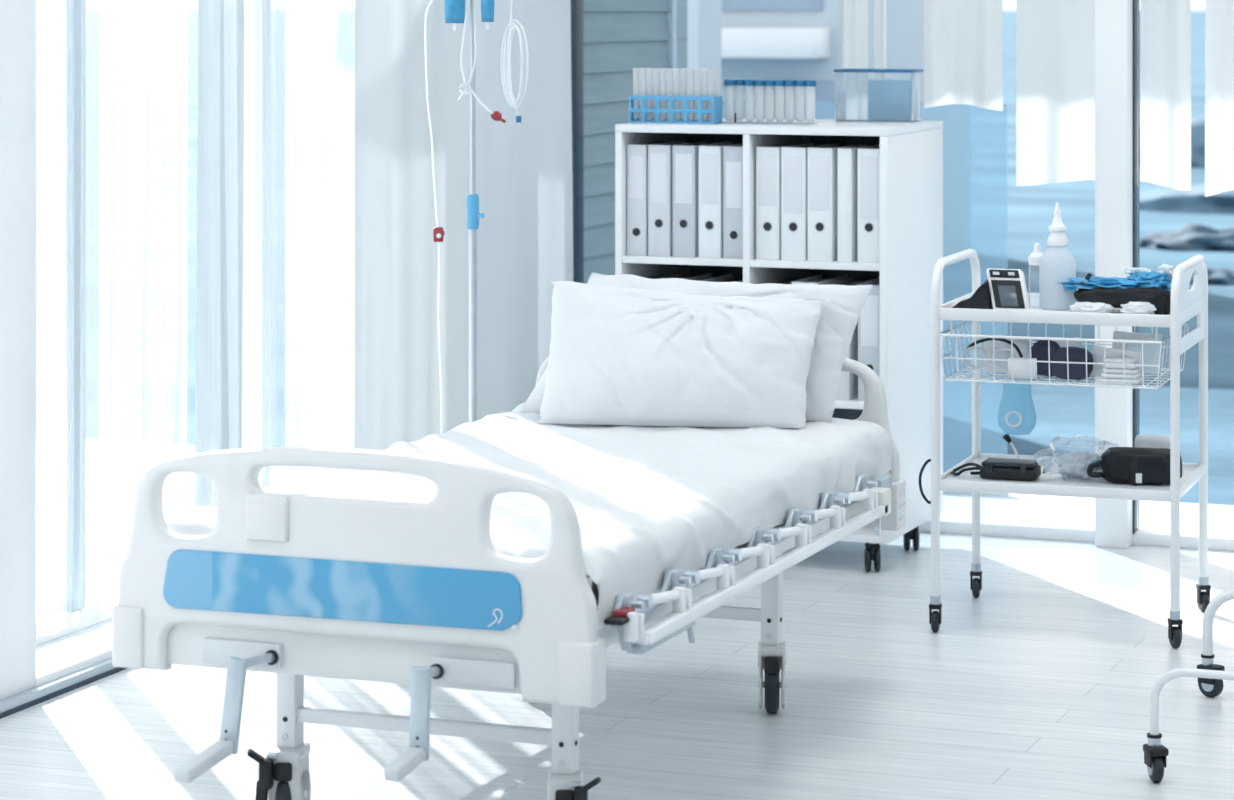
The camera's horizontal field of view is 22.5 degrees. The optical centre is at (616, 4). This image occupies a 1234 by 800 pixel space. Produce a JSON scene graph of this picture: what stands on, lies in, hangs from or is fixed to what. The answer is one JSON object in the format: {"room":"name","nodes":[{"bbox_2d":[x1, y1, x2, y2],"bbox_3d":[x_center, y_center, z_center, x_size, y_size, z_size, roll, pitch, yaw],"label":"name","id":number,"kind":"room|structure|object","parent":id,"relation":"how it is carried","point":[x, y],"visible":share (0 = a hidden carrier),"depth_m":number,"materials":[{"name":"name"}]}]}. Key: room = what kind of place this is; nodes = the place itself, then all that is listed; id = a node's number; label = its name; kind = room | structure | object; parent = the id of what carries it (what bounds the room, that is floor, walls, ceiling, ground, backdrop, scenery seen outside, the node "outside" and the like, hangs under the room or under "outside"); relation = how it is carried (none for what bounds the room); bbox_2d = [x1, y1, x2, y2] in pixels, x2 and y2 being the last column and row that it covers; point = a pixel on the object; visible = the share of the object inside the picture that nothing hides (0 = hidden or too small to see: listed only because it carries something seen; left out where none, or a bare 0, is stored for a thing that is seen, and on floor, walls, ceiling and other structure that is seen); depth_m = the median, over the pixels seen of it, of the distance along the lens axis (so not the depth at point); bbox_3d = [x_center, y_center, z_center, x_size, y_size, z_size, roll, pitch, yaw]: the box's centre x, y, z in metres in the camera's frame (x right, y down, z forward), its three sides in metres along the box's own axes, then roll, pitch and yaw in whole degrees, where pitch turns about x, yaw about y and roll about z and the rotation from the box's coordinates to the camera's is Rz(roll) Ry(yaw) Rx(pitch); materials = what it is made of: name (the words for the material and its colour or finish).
{"room":"hospital room","nodes":[
{"label":"hospital room","id":0,"kind":"room"},
{"bbox_2d":[0,0,35,699],"bbox_3d":[-1.425,0.050,6.877,0.200,3.000,0.190,0,0,21],"label":"trim","id":1,"kind":"structure","parent":0,"point":[17,17],"depth_m":6.85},
{"bbox_2d":[0,531,1233,799],"bbox_3d":[0.505,1.610,3.940,6.300,0.120,10.100,0,0,21],"label":"floor","id":2,"kind":"structure","parent":0,"point":[1038,685],"depth_m":6.78,"materials":[{"name":"white wood"}]},
{"bbox_2d":[467,0,483,421],"bbox_3d":[-0.349,0.557,7.672,0.481,1.984,0.460,0,0,21],"label":"stand","id":3,"kind":"object","parent":2,"relation":"on","point":[473,215],"visible":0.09,"depth_m":7.65,"materials":[{"name":"metal"}]},
{"bbox_2d":[424,0,444,432],"bbox_3d":[-0.439,0.654,7.632,0.072,1.630,0.026,0,0,0],"label":"drip line","id":4,"kind":"object","parent":3,"relation":"hanging from","point":[438,232],"visible":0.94,"depth_m":7.63,"materials":[{"name":"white plastic"}]},
{"bbox_2d":[444,0,464,30],"bbox_3d":[-0.400,-0.164,7.645,0.052,0.453,0.032,0,0,0],"label":"bag","id":5,"kind":"object","parent":3,"relation":"hanging from","point":[454,9],"visible":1,"depth_m":7.64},
{"bbox_2d":[457,0,505,122],"bbox_3d":[-0.333,0.102,7.645,0.121,0.378,0.018,0,0,4],"label":"knotted line","id":6,"kind":"object","parent":3,"relation":"hanging from","point":[496,115],"visible":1,"depth_m":7.64,"materials":[{"name":"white plastic"}]},
{"bbox_2d":[481,0,493,28],"bbox_3d":[-0.319,-0.165,7.645,0.034,0.450,0.032,0,0,0],"label":"bag","id":7,"kind":"object","parent":3,"relation":"hanging from","point":[487,6],"visible":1,"depth_m":7.64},
{"bbox_2d":[501,0,528,122],"bbox_3d":[-0.287,0.056,7.654,0.139,0.467,0.039,0,0,1],"label":"tubing","id":8,"kind":"object","parent":3,"relation":"hanging from","point":[509,44],"visible":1,"depth_m":7.65,"materials":[{"name":"plastic"}]},
{"bbox_2d":[112,357,905,799],"bbox_3d":[-0.172,1.166,6.232,1.024,0.768,2.241,0,0,21],"label":"hospital bed","id":9,"kind":"object","parent":2,"relation":"on","point":[417,593],"visible":0.77,"depth_m":5.47,"materials":[{"name":"plastic"}]},
{"bbox_2d":[586,574,598,605],"bbox_3d":[-0.130,1.010,6.342,0.870,0.091,1.835,0,0,21],"label":"mattress","id":10,"kind":"object","parent":9,"relation":"on","point":[595,591],"visible":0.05,"depth_m":5.37,"materials":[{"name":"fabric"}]},
{"bbox_2d":[127,403,892,625],"bbox_3d":[-0.130,1.003,6.342,0.938,0.141,1.851,0,0,21],"label":"sheet","id":11,"kind":"object","parent":10,"relation":"on","point":[647,501],"visible":0.65,"depth_m":6.20,"materials":[{"name":"white fabric"}]},
{"bbox_2d":[538,281,823,427],"bbox_3d":[0.144,0.790,6.987,0.637,0.312,0.189,0,0,10],"label":"pillow","id":12,"kind":"object","parent":11,"relation":"on","point":[618,356],"visible":1,"depth_m":6.94,"materials":[{"name":"fabric"}]},
{"bbox_2d":[520,272,871,421],"bbox_3d":[0.180,0.783,7.091,0.805,0.316,0.163,0,0,16],"label":"pillow","id":13,"kind":"object","parent":11,"relation":"on","point":[841,308],"visible":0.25,"depth_m":7.02,"materials":[{"name":"fabric"}]},
{"bbox_2d":[615,118,942,571],"bbox_3d":[0.469,0.943,8.835,0.794,1.215,0.580,0,0,21],"label":"cabinet","id":14,"kind":"object","parent":2,"relation":"on","point":[911,153],"visible":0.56,"depth_m":8.67,"materials":[{"name":"white laminate"}]},
{"bbox_2d":[627,141,676,255],"bbox_3d":[0.105,0.549,8.847,0.059,0.312,0.287,0,0,21],"label":"binder","id":15,"kind":"object","parent":14,"relation":"on","point":[637,154],"visible":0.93,"depth_m":8.71,"materials":[{"name":"white paper"}]},
{"bbox_2d":[629,95,721,123],"bbox_3d":[0.167,0.296,8.795,0.256,0.078,0.072,0,0,21],"label":"test tube rack","id":16,"kind":"object","parent":14,"relation":"on","point":[716,110],"visible":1,"depth_m":8.76,"materials":[{"name":"blue plastic"}]},
{"bbox_2d":[633,68,639,119],"bbox_3d":[0.055,0.254,8.819,0.019,0.148,0.019,0,0,21],"label":"test tube","id":17,"kind":"object","parent":16,"relation":"in","point":[635,70],"visible":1,"depth_m":8.81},
{"bbox_2d":[646,68,652,120],"bbox_3d":[0.093,0.254,8.804,0.019,0.148,0.019,0,0,21],"label":"test tube","id":18,"kind":"object","parent":16,"relation":"in","point":[649,70],"visible":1,"depth_m":8.80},
{"bbox_2d":[660,68,666,120],"bbox_3d":[0.131,0.254,8.790,0.019,0.148,0.019,0,0,21],"label":"test tube","id":19,"kind":"object","parent":16,"relation":"in","point":[662,70],"visible":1,"depth_m":8.78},
{"bbox_2d":[674,69,679,120],"bbox_3d":[0.170,0.254,8.775,0.019,0.148,0.019,0,0,21],"label":"test tube","id":20,"kind":"object","parent":16,"relation":"in","point":[676,71],"visible":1,"depth_m":8.77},
{"bbox_2d":[687,69,693,120],"bbox_3d":[0.208,0.254,8.760,0.019,0.148,0.019,0,0,21],"label":"test tube","id":21,"kind":"object","parent":16,"relation":"in","point":[690,71],"visible":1,"depth_m":8.75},
{"bbox_2d":[694,69,700,120],"bbox_3d":[0.227,0.254,8.753,0.019,0.148,0.019,0,0,21],"label":"test tube","id":22,"kind":"object","parent":16,"relation":"in","point":[696,71],"visible":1,"depth_m":8.75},
{"bbox_2d":[701,69,707,120],"bbox_3d":[0.246,0.254,8.746,0.019,0.148,0.019,0,0,21],"label":"test tube","id":23,"kind":"object","parent":16,"relation":"in","point":[703,71],"visible":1,"depth_m":8.74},
{"bbox_2d":[648,141,703,256],"bbox_3d":[0.168,0.549,8.823,0.066,0.312,0.287,0,0,21],"label":"binder","id":24,"kind":"object","parent":14,"relation":"on","point":[659,155],"visible":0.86,"depth_m":8.69,"materials":[{"name":"white paper"}]},
{"bbox_2d":[622,255,742,266],"bbox_3d":[0.282,0.715,8.902,0.357,0.019,0.565,0,0,21],"label":"shelf","id":25,"kind":"object","parent":14,"relation":"attached to","point":[627,261],"depth_m":8.65,"materials":[{"name":"white laminate"}]},
{"bbox_2d":[672,141,724,257],"bbox_3d":[0.237,0.549,8.797,0.067,0.312,0.287,0,0,21],"label":"binder","id":26,"kind":"object","parent":14,"relation":"on","point":[684,156],"visible":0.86,"depth_m":8.67,"materials":[{"name":"white paper"}]},
{"bbox_2d":[698,142,742,257],"bbox_3d":[0.308,0.549,8.770,0.066,0.312,0.287,0,0,21],"label":"binder","id":27,"kind":"object","parent":14,"relation":"on","point":[710,157],"visible":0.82,"depth_m":8.64,"materials":[{"name":"white paper"}]},
{"bbox_2d":[723,144,742,258],"bbox_3d":[0.375,0.549,8.744,0.063,0.312,0.287,0,0,21],"label":"binder","id":28,"kind":"object","parent":14,"relation":"on","point":[732,154],"visible":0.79,"depth_m":8.61,"materials":[{"name":"white paper"}]},
{"bbox_2d":[722,113,815,124],"bbox_3d":[0.426,0.320,8.766,0.270,0.030,0.070,0,0,21],"label":"stand","id":29,"kind":"object","parent":14,"relation":"on","point":[734,121],"visible":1,"depth_m":8.76,"materials":[{"name":"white plastic"}]},
{"bbox_2d":[724,80,734,120],"bbox_3d":[0.320,0.271,8.789,0.031,0.118,0.030,0,0,21],"label":"test tube","id":30,"kind":"object","parent":29,"relation":"in","point":[729,84],"visible":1,"depth_m":8.78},
{"bbox_2d":[735,79,743,120],"bbox_3d":[0.348,0.271,8.813,0.031,0.118,0.030,0,0,21],"label":"test tube","id":31,"kind":"object","parent":29,"relation":"in","point":[739,83],"visible":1,"depth_m":8.80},
{"bbox_2d":[744,80,754,121],"bbox_3d":[0.376,0.271,8.768,0.031,0.118,0.030,0,0,21],"label":"test tube","id":32,"kind":"object","parent":29,"relation":"in","point":[749,84],"visible":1,"depth_m":8.76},
{"bbox_2d":[754,80,764,121],"bbox_3d":[0.404,0.271,8.757,0.031,0.118,0.030,0,0,21],"label":"test tube","id":33,"kind":"object","parent":29,"relation":"in","point":[759,84],"visible":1,"depth_m":8.75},
{"bbox_2d":[765,80,774,121],"bbox_3d":[0.432,0.271,8.746,0.031,0.118,0.030,0,0,21],"label":"test tube","id":34,"kind":"object","parent":29,"relation":"in","point":[769,84],"visible":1,"depth_m":8.74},
{"bbox_2d":[775,80,784,121],"bbox_3d":[0.460,0.271,8.736,0.031,0.118,0.030,0,0,21],"label":"test tube","id":35,"kind":"object","parent":29,"relation":"in","point":[780,84],"visible":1,"depth_m":8.72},
{"bbox_2d":[785,80,794,121],"bbox_3d":[0.488,0.271,8.725,0.031,0.118,0.030,0,0,21],"label":"test tube","id":36,"kind":"object","parent":29,"relation":"in","point":[790,84],"visible":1,"depth_m":8.71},
{"bbox_2d":[795,80,804,121],"bbox_3d":[0.516,0.271,8.714,0.031,0.118,0.030,0,0,21],"label":"test tube","id":37,"kind":"object","parent":29,"relation":"in","point":[800,84],"visible":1,"depth_m":8.70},
{"bbox_2d":[805,80,815,122],"bbox_3d":[0.544,0.271,8.704,0.031,0.118,0.030,0,0,21],"label":"test tube","id":38,"kind":"object","parent":29,"relation":"in","point":[810,85],"visible":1,"depth_m":8.69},
{"bbox_2d":[756,143,807,259],"bbox_3d":[0.467,0.549,8.709,0.068,0.312,0.287,0,0,21],"label":"binder","id":39,"kind":"object","parent":14,"relation":"on","point":[768,157],"visible":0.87,"depth_m":8.57,"materials":[{"name":"white paper"}]},
{"bbox_2d":[781,143,834,260],"bbox_3d":[0.537,0.549,8.682,0.071,0.312,0.287,0,0,21],"label":"binder","id":40,"kind":"object","parent":14,"relation":"on","point":[793,158],"visible":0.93,"depth_m":8.55,"materials":[{"name":"plastic"}]},
{"bbox_2d":[750,259,879,270],"bbox_3d":[0.641,0.715,8.764,0.373,0.019,0.565,0,0,21],"label":"shelf","id":41,"kind":"object","parent":14,"relation":"attached to","point":[755,264],"depth_m":8.51,"materials":[{"name":"white laminate"}]},
{"bbox_2d":[791,274,847,284],"bbox_3d":[0.568,0.924,8.671,0.078,0.320,0.285,0,0,21],"label":"binder","id":42,"kind":"object","parent":14,"relation":"on","point":[817,279],"visible":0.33,"depth_m":8.68,"materials":[{"name":"plastic"}]},
{"bbox_2d":[807,143,861,261],"bbox_3d":[0.608,0.549,8.655,0.072,0.312,0.287,0,0,21],"label":"binder","id":43,"kind":"object","parent":14,"relation":"on","point":[821,160],"visible":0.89,"depth_m":8.52,"materials":[{"name":"plastic"}]},
{"bbox_2d":[834,397,863,408],"bbox_3d":[0.641,1.093,8.764,0.373,0.019,0.565,0,0,21],"label":"shelf","id":44,"kind":"object","parent":14,"relation":"attached to","point":[854,403],"depth_m":8.47,"materials":[{"name":"white laminate"}]},
{"bbox_2d":[825,277,877,400],"bbox_3d":[0.652,0.927,8.639,0.077,0.314,0.285,0,0,21],"label":"binder","id":45,"kind":"object","parent":14,"relation":"on","point":[847,389],"visible":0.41,"depth_m":8.52,"materials":[{"name":"plastic"}]},
{"bbox_2d":[837,144,879,261],"bbox_3d":[0.675,0.549,8.631,0.042,0.312,0.285,0,0,21],"label":"binder","id":46,"kind":"object","parent":14,"relation":"on","point":[846,156],"visible":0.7,"depth_m":8.50,"materials":[{"name":"plastic"}]},
{"bbox_2d":[857,145,879,262],"bbox_3d":[0.739,0.549,8.605,0.067,0.312,0.287,0,0,21],"label":"binder","id":47,"kind":"object","parent":14,"relation":"on","point":[868,158],"visible":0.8,"depth_m":8.47,"materials":[{"name":"plastic"}]},
{"bbox_2d":[858,278,879,400],"bbox_3d":[0.741,0.925,8.610,0.067,0.318,0.287,0,0,21],"label":"binder","id":48,"kind":"object","parent":14,"relation":"on","point":[869,319],"visible":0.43,"depth_m":8.47,"materials":[{"name":"white paper"}]},
{"bbox_2d":[833,69,922,121],"bbox_3d":[0.753,0.260,8.930,0.238,0.150,0.114,0,0,21],"label":"storage container","id":49,"kind":"object","parent":14,"relation":"on","point":[888,99],"visible":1,"depth_m":8.88,"materials":[{"name":"clear plastic"}]},
{"bbox_2d":[929,249,1210,647],"bbox_3d":[1.144,1.091,7.790,0.625,0.918,0.523,0,0,19],"label":"trolley","id":50,"kind":"object","parent":2,"relation":"on","point":[1185,304],"visible":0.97,"depth_m":7.65,"materials":[{"name":"white metal"}]},
{"bbox_2d":[952,280,992,308],"bbox_3d":[0.888,0.722,7.751,0.112,0.080,0.090,0,0,19],"label":"pressure cuff","id":51,"kind":"object","parent":50,"relation":"on","point":[981,299],"visible":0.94,"depth_m":7.70,"materials":[{"name":"black fabric"}]},
{"bbox_2d":[986,268,1030,322],"bbox_3d":[0.976,0.724,7.710,0.115,0.135,0.077,0,0,19],"label":"monitor","id":52,"kind":"object","parent":50,"relation":"on","point":[1008,289],"visible":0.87,"depth_m":7.68,"materials":[{"name":"white plastic"}]},
{"bbox_2d":[980,458,1040,480],"bbox_3d":[0.982,1.159,7.739,0.140,0.042,0.093,0,0,19],"label":"instrument box","id":53,"kind":"object","parent":50,"relation":"on","point":[992,468],"visible":1,"depth_m":7.70,"materials":[{"name":"black plastic"}]},
{"bbox_2d":[1028,243,1042,302],"bbox_3d":[1.059,0.680,7.809,0.045,0.163,0.045,0,0,19],"label":"dropper bottle","id":54,"kind":"object","parent":50,"relation":"on","point":[1034,257],"visible":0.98,"depth_m":7.80,"materials":[{"name":"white plastic"}]},
{"bbox_2d":[1039,202,1075,309],"bbox_3d":[1.104,0.628,7.772,0.091,0.267,0.091,0,0,19],"label":"spray bottle","id":55,"kind":"object","parent":50,"relation":"on","point":[1057,263],"visible":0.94,"depth_m":7.74,"materials":[{"name":"plastic"}]},
{"bbox_2d":[938,320,1188,388],"bbox_3d":[1.122,0.850,7.758,0.551,0.154,0.440,0,0,19],"label":"wire basket","id":56,"kind":"object","parent":50,"relation":"hanging from","point":[1000,380],"visible":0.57,"depth_m":7.60,"materials":[{"name":"white metal"}]},
{"bbox_2d":[961,338,1022,369],"bbox_3d":[0.936,0.866,7.707,0.152,0.075,0.060,0,0,19],"label":"goggles","id":57,"kind":"object","parent":56,"relation":"in","point":[971,346],"visible":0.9,"depth_m":7.69,"materials":[{"name":"grey plastic"}]},
{"bbox_2d":[984,338,1031,370],"bbox_3d":[0.981,0.877,7.782,0.120,0.085,0.009,0,0,15],"label":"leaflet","id":58,"kind":"object","parent":56,"relation":"in","point":[988,345],"visible":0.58,"depth_m":7.79,"materials":[{"name":"white paper"}]},
{"bbox_2d":[997,373,1036,434],"bbox_3d":[1.008,1.005,7.814,0.100,0.160,0.074,0,0,19],"label":"bag","id":59,"kind":"object","parent":56,"relation":"hanging from","point":[1016,413],"visible":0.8,"depth_m":7.79,"materials":[{"name":"blue plastic"}]},
{"bbox_2d":[1007,358,1036,378],"bbox_3d":[0.997,0.894,7.629,0.072,0.050,0.050,0,0,7],"label":"roll","id":60,"kind":"object","parent":56,"relation":"in","point":[1020,369],"visible":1,"depth_m":7.61,"materials":[{"name":"white paper"}]},
{"bbox_2d":[1031,340,1060,376],"bbox_3d":[1.069,0.878,7.711,0.082,0.094,0.057,0,0,15],"label":"pouch","id":61,"kind":"object","parent":56,"relation":"in","point":[1039,350],"visible":0.51,"depth_m":7.69,"materials":[{"name":"fabric"}]},
{"bbox_2d":[1051,347,1092,379],"bbox_3d":[1.117,0.880,7.609,0.102,0.081,0.063,0,0,18],"label":"pouch","id":62,"kind":"object","parent":56,"relation":"in","point":[1075,354],"visible":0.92,"depth_m":7.59,"materials":[{"name":"fabric"}]},
{"bbox_2d":[1090,346,1140,376],"bbox_3d":[1.224,0.882,7.614,0.128,0.089,0.033,0,0,15],"label":"sachet","id":63,"kind":"object","parent":56,"relation":"in","point":[1097,351],"visible":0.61,"depth_m":7.61,"materials":[{"name":"white paper"}]},
{"bbox_2d":[1100,356,1141,383],"bbox_3d":[1.230,0.890,7.560,0.095,0.059,0.060,0,0,19],"label":"folded towel","id":64,"kind":"object","parent":56,"relation":"in","point":[1114,373],"visible":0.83,"depth_m":7.53,"materials":[{"name":"white fabric"}]},
{"bbox_2d":[1112,331,1161,372],"bbox_3d":[1.303,0.871,7.782,0.126,0.106,0.032,0,0,7],"label":"sachet","id":65,"kind":"object","parent":56,"relation":"in","point":[1151,352],"visible":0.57,"depth_m":7.77,"materials":[{"name":"white paper"}]},
{"bbox_2d":[939,453,1204,501],"bbox_3d":[1.143,1.185,7.791,0.602,0.026,0.482,0,0,19],"label":"shelf","id":66,"kind":"object","parent":50,"relation":"attached to","point":[1051,484],"depth_m":7.63,"materials":[{"name":"white metal"}]},
{"bbox_2d":[939,291,1204,327],"bbox_3d":[1.143,0.763,7.791,0.602,0.030,0.482,0,0,19],"label":"shelf","id":67,"kind":"object","parent":50,"relation":"attached to","point":[1194,305],"depth_m":7.58,"materials":[{"name":"white metal"}]},
{"bbox_2d":[1034,435,1118,480],"bbox_3d":[1.153,1.135,7.733,0.216,0.117,0.159,0,0,15],"label":"plastic bag","id":68,"kind":"object","parent":50,"relation":"on","point":[1038,455],"visible":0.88,"depth_m":7.75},
{"bbox_2d":[1058,451,1101,477],"bbox_3d":[1.159,1.147,7.741,0.117,0.070,0.098,0,0,9],"label":"pack","id":69,"kind":"object","parent":50,"relation":"on","point":[1076,463],"visible":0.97,"depth_m":7.72,"materials":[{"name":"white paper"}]},
{"bbox_2d":[1069,302,1113,312],"bbox_3d":[1.169,0.747,7.640,0.114,0.032,0.068,0,0,19],"label":"pad","id":70,"kind":"object","parent":50,"relation":"on","point":[1097,307],"visible":0.9,"depth_m":7.62,"materials":[{"name":"fabric"}]},
{"bbox_2d":[1074,287,1170,314],"bbox_3d":[1.256,0.735,7.690,0.236,0.076,0.144,0,0,19],"label":"bag","id":71,"kind":"object","parent":50,"relation":"on","point":[1160,298],"visible":0.7,"depth_m":7.62,"materials":[{"name":"fabric"}]},
{"bbox_2d":[1057,276,1153,290],"bbox_3d":[1.216,0.694,7.711,0.268,0.037,0.124,0,0,19],"label":"gloves","id":72,"kind":"object","parent":71,"relation":"on","point":[1094,281],"visible":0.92,"depth_m":7.68,"materials":[{"name":"rubber"}]},
{"bbox_2d":[1127,271,1171,289],"bbox_3d":[1.326,0.689,7.696,0.124,0.062,0.110,0,0,4],"label":"gloves","id":73,"kind":"object","parent":71,"relation":"on","point":[1159,280],"visible":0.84,"depth_m":7.66,"materials":[{"name":"rubber"}]},
{"bbox_2d":[1087,447,1181,484],"bbox_3d":[1.287,1.140,7.690,0.223,0.081,0.158,0,0,19],"label":"case","id":74,"kind":"object","parent":50,"relation":"on","point":[1127,465],"visible":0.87,"depth_m":7.62,"materials":[{"name":"fabric"}]},
{"bbox_2d":[1120,301,1155,313],"bbox_3d":[1.280,0.745,7.597,0.090,0.036,0.057,0,0,19],"label":"pad","id":75,"kind":"object","parent":50,"relation":"on","point":[1138,307],"visible":0.93,"depth_m":7.58,"materials":[{"name":"fabric"}]},
{"bbox_2d":[1135,434,1169,448],"bbox_3d":[1.361,1.133,7.811,0.110,0.095,0.060,0,0,12],"label":"box","id":76,"kind":"object","parent":50,"relation":"on","point":[1141,440],"visible":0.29,"depth_m":7.79,"materials":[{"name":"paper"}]},
{"bbox_2d":[1143,589,1233,782],"bbox_3d":[1.628,1.167,6.407,1.001,0.765,0.910,0,0,21],"label":"table","id":77,"kind":"object","parent":2,"relation":"on","point":[1209,675],"visible":1,"depth_m":6.18,"materials":[{"name":"white metal"}]},
{"bbox_2d":[677,0,720,95],"bbox_3d":[0.035,0.330,14.610,1.050,2.600,0.500,0,0,21],"label":"window frame","id":78,"kind":"structure","parent":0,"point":[698,21],"depth_m":14.35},
{"bbox_3d":[0.489,-1.525,3.898,6.600,0.150,10.310,0,0,21],"label":"ceiling","id":79,"kind":"structure","parent":0,"visible":0},
{"bbox_3d":[-0.424,-1.323,8.978,0.218,0.254,1.155,0,0,21],"label":"curtain rod","id":80,"kind":"object","parent":79,"relation":"attached to","visible":0},
{"bbox_2d":[354,0,572,450],"bbox_3d":[-0.424,0.155,8.993,0.071,2.690,1.138,0,0,30],"label":"curtain","id":81,"kind":"object","parent":80,"relation":"hanging from","point":[524,186],"visible":0.7,"depth_m":8.92,"materials":[{"name":"fabric"}]},
{"bbox_3d":[2.236,0.050,8.685,6.450,3.000,0.120,0,0,21],"label":"wall","id":82,"kind":"structure","parent":0,"visible":0},
{"bbox_2d":[570,0,1233,550],"bbox_3d":[1.149,0.200,9.062,3.050,2.700,0.070,0,0,21],"label":"window","id":83,"kind":"structure","parent":82,"relation":"in","point":[1224,542],"depth_m":9.10,"materials":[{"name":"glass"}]},
{"bbox_2d":[1095,0,1138,548],"bbox_3d":[1.444,0.200,8.928,0.101,2.700,0.170,0,0,21],"label":"window frame","id":84,"kind":"structure","parent":82,"relation":"attached to","point":[1116,21],"depth_m":8.85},
{"bbox_3d":[-2.427,0.050,5.092,0.300,3.000,10.160,0,0,21],"label":"wall","id":85,"kind":"structure","parent":0,"visible":0},
{"bbox_2d":[36,0,70,637],"bbox_3d":[-1.352,0.072,7.349,0.040,2.845,0.226,0,0,21],"label":"sheer curtain","id":86,"kind":"object","parent":85,"relation":"hanging from","point":[41,4],"visible":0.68,"depth_m":7.38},
{"bbox_2d":[0,624,126,718],"bbox_3d":[-1.529,1.528,6.558,0.232,0.045,6.540,0,0,21],"label":"baseboard","id":87,"kind":"structure","parent":85,"relation":"attached to","point":[68,665],"depth_m":7.09,"materials":[{"name":"grey paint"}]},
{"bbox_2d":[80,0,187,622],"bbox_3d":[-1.196,0.072,7.758,0.056,2.845,0.581,0,0,19],"label":"sheer curtain","id":88,"kind":"object","parent":85,"relation":"hanging from","point":[104,542],"visible":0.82,"depth_m":7.68,"materials":[{"name":"fabric"}]},
{"bbox_2d":[36,0,270,645],"bbox_3d":[-1.126,0.090,8.331,0.080,2.920,2.940,0,0,21],"label":"window","id":89,"kind":"structure","parent":85,"relation":"in","point":[74,26],"depth_m":7.68,"materials":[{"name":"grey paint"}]},
{"bbox_2d":[194,0,243,505],"bbox_3d":[-1.037,0.072,8.120,0.079,2.845,0.230,0,0,21],"label":"curtain","id":90,"kind":"object","parent":85,"relation":"hanging from","point":[220,91],"visible":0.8,"depth_m":8.08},
{"bbox_2d":[242,0,263,488],"bbox_3d":[-0.990,0.072,8.305,0.032,2.845,0.130,0,0,21],"label":"sheer curtain","id":91,"kind":"object","parent":85,"relation":"hanging from","point":[250,131],"visible":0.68,"depth_m":8.32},
{"bbox_2d":[260,0,354,487],"bbox_3d":[-0.855,0.072,8.658,0.054,2.845,0.574,0,0,18],"label":"sheer curtain","id":92,"kind":"object","parent":85,"relation":"hanging from","point":[335,252],"visible":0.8,"depth_m":8.67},
{"label":"outside","id":93,"kind":"structure","parent":0,"visible":0},
{"bbox_2d":[36,436,1233,612],"bbox_3d":[-1.944,1.660,4.394,16.000,0.180,13.000,0,0,21],"label":"deck","id":94,"kind":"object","parent":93,"point":[1063,510],"depth_m":9.71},
{"bbox_2d":[584,0,676,283],"bbox_3d":[-0.029,0.069,10.139,0.140,3.022,0.940,0,0,21],"label":"wall","id":95,"kind":"structure","parent":94,"relation":"on","point":[621,36],"depth_m":10.00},
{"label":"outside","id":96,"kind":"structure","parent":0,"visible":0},
{"bbox_3d":[2.681,-1.510,9.778,9.200,0.120,2.240,0,0,21],"label":"roof","id":97,"kind":"structure","parent":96,"visible":0},
{"bbox_2d":[841,0,867,118],"bbox_3d":[0.724,-0.534,9.444,0.084,1.792,0.024,0,0,1],"label":"curtain","id":98,"kind":"object","parent":97,"relation":"hanging from","point":[854,13],"visible":0.79,"depth_m":9.45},
{"bbox_2d":[874,0,885,78],"bbox_3d":[0.802,-0.544,9.415,0.017,1.772,0.053,0,0,-35],"label":"curtain","id":99,"kind":"object","parent":97,"relation":"hanging from","point":[879,5],"visible":0.59,"depth_m":9.43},
{"bbox_2d":[924,0,1002,110],"bbox_3d":[1.041,-0.556,9.321,0.238,1.748,0.040,0,0,21],"label":"curtain","id":100,"kind":"object","parent":97,"relation":"hanging from","point":[963,39],"visible":1,"depth_m":9.32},
{"bbox_2d":[1016,0,1094,185],"bbox_3d":[1.337,-0.444,9.210,0.315,1.972,0.045,0,0,21],"label":"curtain","id":101,"kind":"object","parent":97,"relation":"hanging from","point":[1055,39],"visible":0.7,"depth_m":9.22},
{"bbox_2d":[1140,0,1190,189],"bbox_3d":[1.608,-0.444,9.103,0.150,1.972,0.031,0,0,28],"label":"curtain","id":102,"kind":"object","parent":97,"relation":"hanging from","point":[1165,25],"visible":1,"depth_m":9.11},
{"bbox_2d":[1205,0,1233,196],"bbox_3d":[1.760,-0.435,9.056,0.083,1.990,0.029,0,0,9],"label":"curtain","id":103,"kind":"object","parent":97,"relation":"hanging from","point":[1219,14],"visible":1,"depth_m":9.05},
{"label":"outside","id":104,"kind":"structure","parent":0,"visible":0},
{"bbox_2d":[36,10,1233,505],"bbox_3d":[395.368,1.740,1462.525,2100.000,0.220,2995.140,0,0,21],"label":"window","id":105,"kind":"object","parent":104,"point":[1007,219],"visible":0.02,"depth_m":20.17,"materials":[{"name":"glass"}]},
{"bbox_2d":[721,0,970,256],"bbox_3d":[0.812,0.270,19.237,2.200,2.720,3.500,0,0,21],"label":"house","id":106,"kind":"structure","parent":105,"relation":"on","point":[761,39],"depth_m":17.82,"materials":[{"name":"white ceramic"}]},
{"bbox_2d":[1139,116,1204,166],"bbox_3d":[5.820,1.381,31.911,3.423,0.497,1.742,0,0,21],"label":"boulder","id":107,"kind":"object","parent":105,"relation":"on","point":[1198,123],"visible":0.06,"depth_m":31.34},
{"bbox_2d":[1139,184,1233,212],"bbox_3d":[4.987,1.511,24.769,2.053,0.237,1.176,0,0,21],"label":"boulder","id":108,"kind":"object","parent":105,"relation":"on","point":[1194,200],"visible":0.84,"depth_m":24.44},
{"bbox_2d":[1139,224,1233,251],"bbox_3d":[3.936,1.550,20.863,0.970,0.159,0.820,0,0,41],"label":"boulder","id":109,"kind":"object","parent":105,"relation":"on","point":[1191,237],"visible":0.99,"depth_m":20.65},
{"bbox_2d":[1170,268,1233,284],"bbox_3d":[3.509,1.589,18.270,0.636,0.081,0.476,0,0,21],"label":"boulder","id":110,"kind":"object","parent":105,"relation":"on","point":[1215,275],"visible":0.5,"depth_m":18.12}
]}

